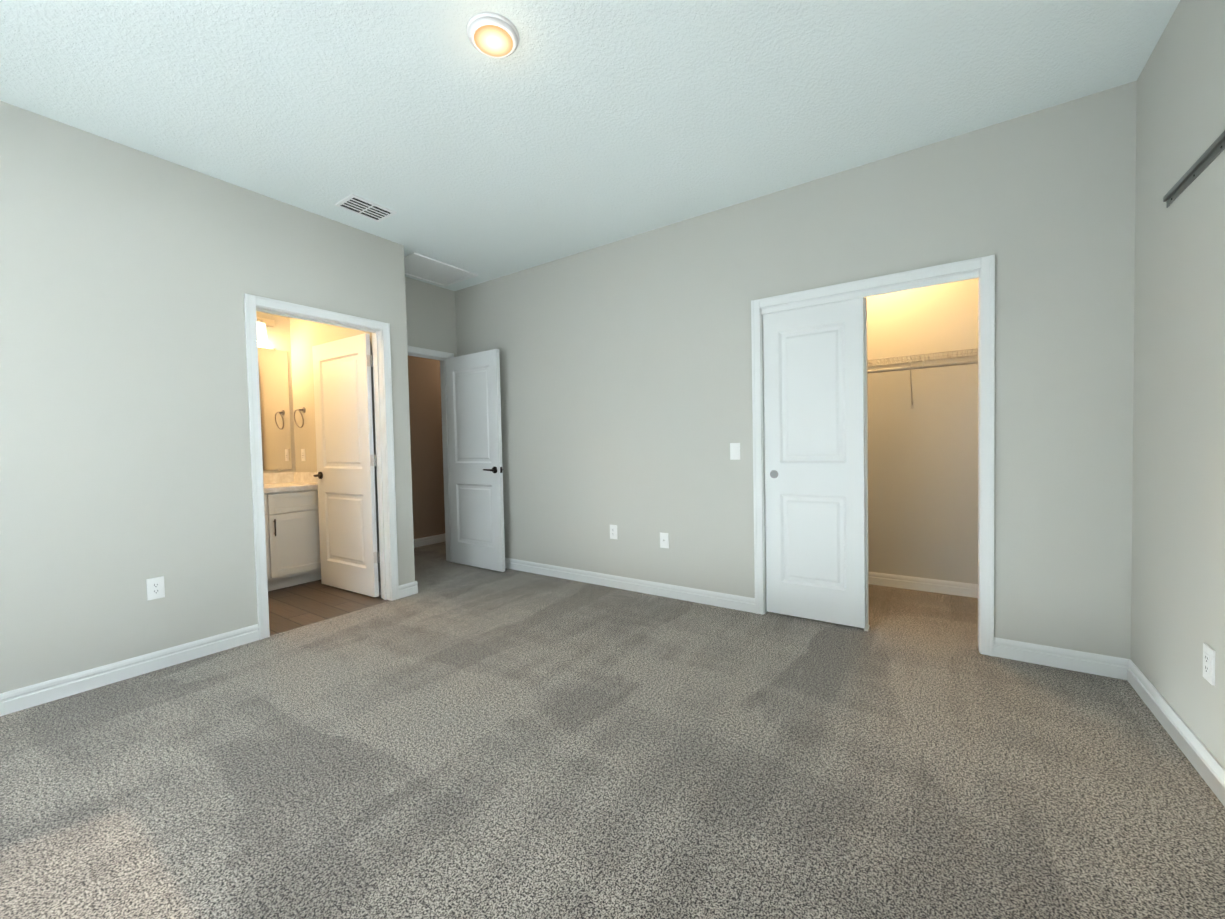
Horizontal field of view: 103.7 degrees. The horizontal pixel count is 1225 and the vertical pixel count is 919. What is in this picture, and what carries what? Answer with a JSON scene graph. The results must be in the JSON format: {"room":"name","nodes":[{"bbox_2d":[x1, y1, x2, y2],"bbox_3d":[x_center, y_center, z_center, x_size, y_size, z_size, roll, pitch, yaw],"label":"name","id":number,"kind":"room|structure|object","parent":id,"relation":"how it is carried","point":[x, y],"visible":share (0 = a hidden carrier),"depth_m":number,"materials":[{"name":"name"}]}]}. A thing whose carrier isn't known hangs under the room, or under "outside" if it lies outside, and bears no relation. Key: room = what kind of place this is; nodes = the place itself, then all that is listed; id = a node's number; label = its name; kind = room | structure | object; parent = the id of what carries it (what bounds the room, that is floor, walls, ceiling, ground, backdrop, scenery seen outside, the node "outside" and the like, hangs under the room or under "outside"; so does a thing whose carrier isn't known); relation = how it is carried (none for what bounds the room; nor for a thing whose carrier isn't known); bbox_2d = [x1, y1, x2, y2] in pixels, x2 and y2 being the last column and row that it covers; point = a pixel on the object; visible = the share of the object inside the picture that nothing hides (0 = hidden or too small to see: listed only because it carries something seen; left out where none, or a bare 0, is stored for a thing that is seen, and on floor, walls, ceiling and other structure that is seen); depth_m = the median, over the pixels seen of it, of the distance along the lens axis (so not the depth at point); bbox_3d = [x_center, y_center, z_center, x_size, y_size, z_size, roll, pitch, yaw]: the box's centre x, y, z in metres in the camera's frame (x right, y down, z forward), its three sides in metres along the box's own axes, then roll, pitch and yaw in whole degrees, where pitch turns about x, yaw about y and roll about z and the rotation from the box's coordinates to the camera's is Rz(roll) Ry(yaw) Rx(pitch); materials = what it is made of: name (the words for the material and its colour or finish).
{"room":"empty bedroom","nodes":[
{"label":"empty bedroom","id":0,"kind":"room"},
{"bbox_2d":[0,101,414,692],"bbox_3d":[-2.680,-0.241,2.396,0.120,2.770,3.590,0,2,34],"label":"wall","id":1,"kind":"structure","parent":0,"point":[130,277],"depth_m":2.53,"materials":[{"name":"grey paint"}]},
{"bbox_2d":[0,624,258,715],"bbox_3d":[-2.859,1.111,2.012,0.014,0.098,2.358,0,2,34],"label":"baseboard","id":2,"kind":"structure","parent":1,"relation":"attached to","point":[26,697],"depth_m":2.48,"materials":[{"name":"white wood"}]},
{"bbox_2d":[146,576,164,600],"bbox_3d":[-2.463,0.694,2.597,0.008,0.115,0.070,0,2,34],"label":"outlet","id":3,"kind":"object","parent":1,"relation":"attached to","point":[155,588],"visible":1,"depth_m":2.60,"materials":[{"name":"white plastic"}]},
{"bbox_2d":[244,293,398,639],"bbox_3d":[-2.009,0.038,3.377,0.160,2.127,0.929,0,2,34],"label":"door frame","id":4,"kind":"structure","parent":1,"relation":"attached to","point":[382,375],"depth_m":3.45,"materials":[{"name":"white wood"}]},
{"bbox_2d":[312,333,379,596],"bbox_3d":[-2.207,0.053,3.944,0.830,2.049,0.155,0,2,34],"label":"bathroom door","id":5,"kind":"structure","parent":1,"relation":"in","point":[345,476],"depth_m":3.91,"materials":[{"name":"white paint"}]},
{"bbox_2d":[399,581,417,595],"bbox_3d":[-1.837,1.030,4.049,0.624,0.098,0.038,0,2,34],"label":"baseboard","id":6,"kind":"structure","parent":1,"relation":"attached to","point":[411,588],"depth_m":3.82,"materials":[{"name":"white wood"}]},
{"bbox_2d":[268,580,389,635],"bbox_3d":[-3.016,1.174,3.408,1.820,0.098,2.080,0,2,34],"label":"floor","id":7,"kind":"structure","parent":0,"point":[298,606],"depth_m":3.67,"materials":[{"name":"brown tile"}]},
{"bbox_2d":[263,472,320,590],"bbox_3d":[-3.132,0.576,3.988,0.626,1.065,1.199,0,2,34],"label":"bathroom vanity","id":8,"kind":"object","parent":7,"relation":"on","point":[291,507],"visible":0.25,"depth_m":4.12,"materials":[{"name":"white paint"},{"name":"quartz stone countertop"},{"name":"dark bronze"}]},
{"bbox_2d":[290,318,380,581],"bbox_3d":[-2.394,-0.301,4.276,1.530,2.770,0.160,0,2,34],"label":"wall","id":9,"kind":"structure","parent":0,"point":[305,336],"depth_m":4.46,"materials":[{"name":"grey paint"}]},
{"bbox_2d":[294,407,305,427],"bbox_3d":[-2.913,-0.390,4.492,0.175,0.194,0.062,0,2,34],"label":"towel ring","id":10,"kind":"object","parent":9,"relation":"attached to","point":[303,409],"visible":1,"depth_m":4.48,"materials":[{"name":"silver metal"}]},
{"bbox_2d":[301,449,305,460],"bbox_3d":[-2.919,-0.043,4.544,0.070,0.115,0.009,0,2,34],"label":"outlet","id":11,"kind":"object","parent":9,"relation":"attached to","point":[303,457],"visible":1,"depth_m":4.54,"materials":[{"name":"white plastic"}]},
{"bbox_2d":[256,311,444,538],"bbox_3d":[-2.872,-0.313,5.039,0.120,2.770,5.040,0,2,34],"label":"wall","id":12,"kind":"structure","parent":0,"point":[425,411],"depth_m":5.79,"materials":[{"name":"beige paint"}]},
{"bbox_2d":[256,317,274,342],"bbox_3d":[-3.376,-1.165,4.056,0.157,0.230,0.970,0,2,34],"label":"sconce","id":13,"kind":"object","parent":12,"relation":"attached to","point":[262,323],"visible":0.21,"depth_m":4.31,"materials":[{"name":"white glass"}]},
{"bbox_2d":[258,347,291,470],"bbox_3d":[-3.406,-0.449,4.140,0.011,1.149,1.125,0,2,34],"label":"bathroom mirror","id":14,"kind":"object","parent":12,"relation":"attached to","point":[274,407],"visible":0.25,"depth_m":4.50,"materials":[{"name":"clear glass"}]},
{"bbox_2d":[414,534,445,547],"bbox_3d":[-2.191,0.984,5.914,0.014,0.098,2.680,0,2,34],"label":"baseboard","id":15,"kind":"structure","parent":12,"relation":"attached to","point":[419,542],"depth_m":5.85,"materials":[{"name":"white wood"}]},
{"bbox_2d":[405,276,456,356],"bbox_3d":[-1.904,-0.321,4.613,0.120,2.770,0.950,0,2,34],"label":"wall","id":16,"kind":"structure","parent":0,"point":[430,317],"depth_m":4.70,"materials":[{"name":"grey paint"}]},
{"bbox_2d":[407,345,453,561],"bbox_3d":[-1.905,0.001,4.610,0.160,2.127,0.884,0,2,34],"label":"door frame","id":17,"kind":"structure","parent":16,"relation":"attached to","point":[441,356],"depth_m":4.92,"materials":[{"name":"white wood"}]},
{"bbox_2d":[445,349,504,571],"bbox_3d":[-1.338,0.015,4.643,0.778,2.049,0.153,0,2,34],"label":"hall door","id":18,"kind":"structure","parent":16,"relation":"in","point":[475,454],"depth_m":4.61,"materials":[{"name":"white paint"}]},
{"bbox_2d":[0,0,1179,290],"bbox_3d":[-0.802,-1.736,2.745,6.230,0.120,6.490,0,2,34],"label":"ceiling","id":19,"kind":"structure","parent":0,"point":[566,128],"depth_m":2.19,"materials":[{"name":"white paint"}]},
{"bbox_2d":[335,194,396,221],"bbox_3d":[-1.639,-1.667,3.204,0.220,0.008,0.300,0,2,34],"label":"ceiling vent","id":20,"kind":"object","parent":19,"relation":"in","point":[358,205],"visible":1,"depth_m":3.19,"materials":[{"name":"white metal"}]},
{"bbox_2d":[404,252,477,286],"bbox_3d":[-1.641,-1.699,4.344,0.500,0.012,0.660,0,2,34],"label":"access hatch","id":21,"kind":"object","parent":19,"relation":"attached to","point":[425,268],"visible":0.75,"depth_m":4.36,"materials":[{"name":"white paint"}]},
{"bbox_2d":[467,12,518,57],"bbox_3d":[-0.465,-1.645,1.882,0.200,0.026,0.200,0,2,34],"label":"recessed light","id":22,"kind":"object","parent":19,"relation":"in","point":[493,35],"visible":1,"depth_m":1.85,"materials":[{"name":"white plastic"}]},
{"bbox_2d":[0,541,1224,918],"bbox_3d":[-0.742,1.142,2.828,6.230,0.100,6.490,0,2,34],"label":"floor carpet","id":23,"kind":"object","parent":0,"point":[456,741],"visible":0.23,"depth_m":1.69,"materials":[{"name":"grey carpet"}]},
{"bbox_2d":[455,81,1136,658],"bbox_3d":[0.450,-0.343,3.652,5.090,2.770,0.120,0,2,34],"label":"wall","id":24,"kind":"structure","parent":0,"point":[627,387],"depth_m":2.94,"materials":[{"name":"grey paint"}]},
{"bbox_2d":[610,525,616,538],"bbox_3d":[0.008,0.589,3.917,0.070,0.115,0.008,0,2,34],"label":"outlet","id":25,"kind":"object","parent":24,"relation":"attached to","point":[613,531],"visible":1,"depth_m":3.91,"materials":[{"name":"white plastic"}]},
{"bbox_2d":[505,558,754,612],"bbox_3d":[-0.303,0.996,4.127,3.068,0.098,0.040,0,2,34],"label":"baseboard","id":26,"kind":"structure","parent":24,"relation":"attached to","point":[730,601],"depth_m":3.78,"materials":[{"name":"white wood"}]},
{"bbox_2d":[660,532,668,547],"bbox_3d":[0.390,0.614,3.651,0.070,0.115,0.018,0,2,34],"label":"outlet","id":27,"kind":"object","parent":24,"relation":"attached to","point":[664,541],"visible":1,"depth_m":3.65,"materials":[{"name":"white plastic"}]},
{"bbox_2d":[730,443,739,459],"bbox_3d":[0.844,-0.056,3.316,0.070,0.115,0.011,0,2,34],"label":"light switch","id":28,"kind":"object","parent":24,"relation":"attached to","point":[734,451],"visible":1,"depth_m":3.31,"materials":[{"name":"white plastic"}]},
{"bbox_2d":[763,297,868,628],"bbox_3d":[1.292,0.027,3.089,0.607,2.000,0.078,0,2,34],"label":"closet door","id":29,"kind":"structure","parent":24,"relation":"in","point":[816,439],"depth_m":3.05,"materials":[{"name":"white paint"}]},
{"bbox_2d":[751,255,994,655],"bbox_3d":[1.508,-0.010,2.931,1.274,2.102,0.140,0,2,34],"label":"trim","id":30,"kind":"structure","parent":24,"relation":"attached to","point":[982,269],"depth_m":2.62,"materials":[{"name":"white wood"}]},
{"bbox_2d":[994,637,1123,679],"bbox_3d":[2.216,0.993,2.422,0.468,0.098,0.014,0,2,34],"label":"baseboard","id":31,"kind":"structure","parent":24,"relation":"attached to","point":[1091,663],"depth_m":2.40,"materials":[{"name":"white wood"}]},
{"bbox_2d":[864,278,977,583],"bbox_3d":[2.068,-0.384,3.902,2.460,2.770,0.120,0,2,34],"label":"wall","id":32,"kind":"structure","parent":0,"point":[923,488],"depth_m":3.64,"materials":[{"name":"beige paint"}]},
{"bbox_2d":[867,348,977,408],"bbox_3d":[1.992,-0.565,3.685,2.320,0.368,0.308,0,2,34],"label":"wire closet shelf","id":33,"kind":"object","parent":32,"relation":"attached to","point":[922,366],"visible":0.31,"depth_m":3.42,"materials":[{"name":"grey metal"}]},
{"bbox_2d":[868,572,977,597],"bbox_3d":[2.108,0.953,3.851,2.340,0.098,0.014,0,2,34],"label":"baseboard","id":34,"kind":"structure","parent":32,"relation":"attached to","point":[874,578],"depth_m":3.66,"materials":[{"name":"white wood"}]},
{"bbox_2d":[1131,0,1224,768],"bbox_3d":[1.537,-0.284,0.839,0.120,2.770,5.780,0,2,34],"label":"wall","id":35,"kind":"structure","parent":0,"point":[1178,565],"depth_m":1.79,"materials":[{"name":"grey paint"}]},
{"bbox_2d":[1124,658,1224,806],"bbox_3d":[1.194,1.071,0.453,0.014,0.098,4.420,0,2,34],"label":"baseboard","id":36,"kind":"structure","parent":35,"relation":"attached to","point":[1206,764],"depth_m":1.77,"materials":[{"name":"white wood"}]},
{"bbox_2d":[1163,131,1224,207],"bbox_3d":[2.036,-1.005,1.688,0.012,0.044,0.515,0,2,34],"label":"railing","id":37,"kind":"object","parent":35,"relation":"attached to","point":[1210,154],"visible":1,"depth_m":1.67,"materials":[{"name":"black metal"}]},
{"bbox_2d":[1203,643,1214,685],"bbox_3d":[1.981,0.680,1.601,0.008,0.115,0.070,0,2,34],"label":"outlet","id":38,"kind":"object","parent":35,"relation":"attached to","point":[1209,664],"visible":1,"depth_m":1.59,"materials":[{"name":"white plastic"}]}
]}

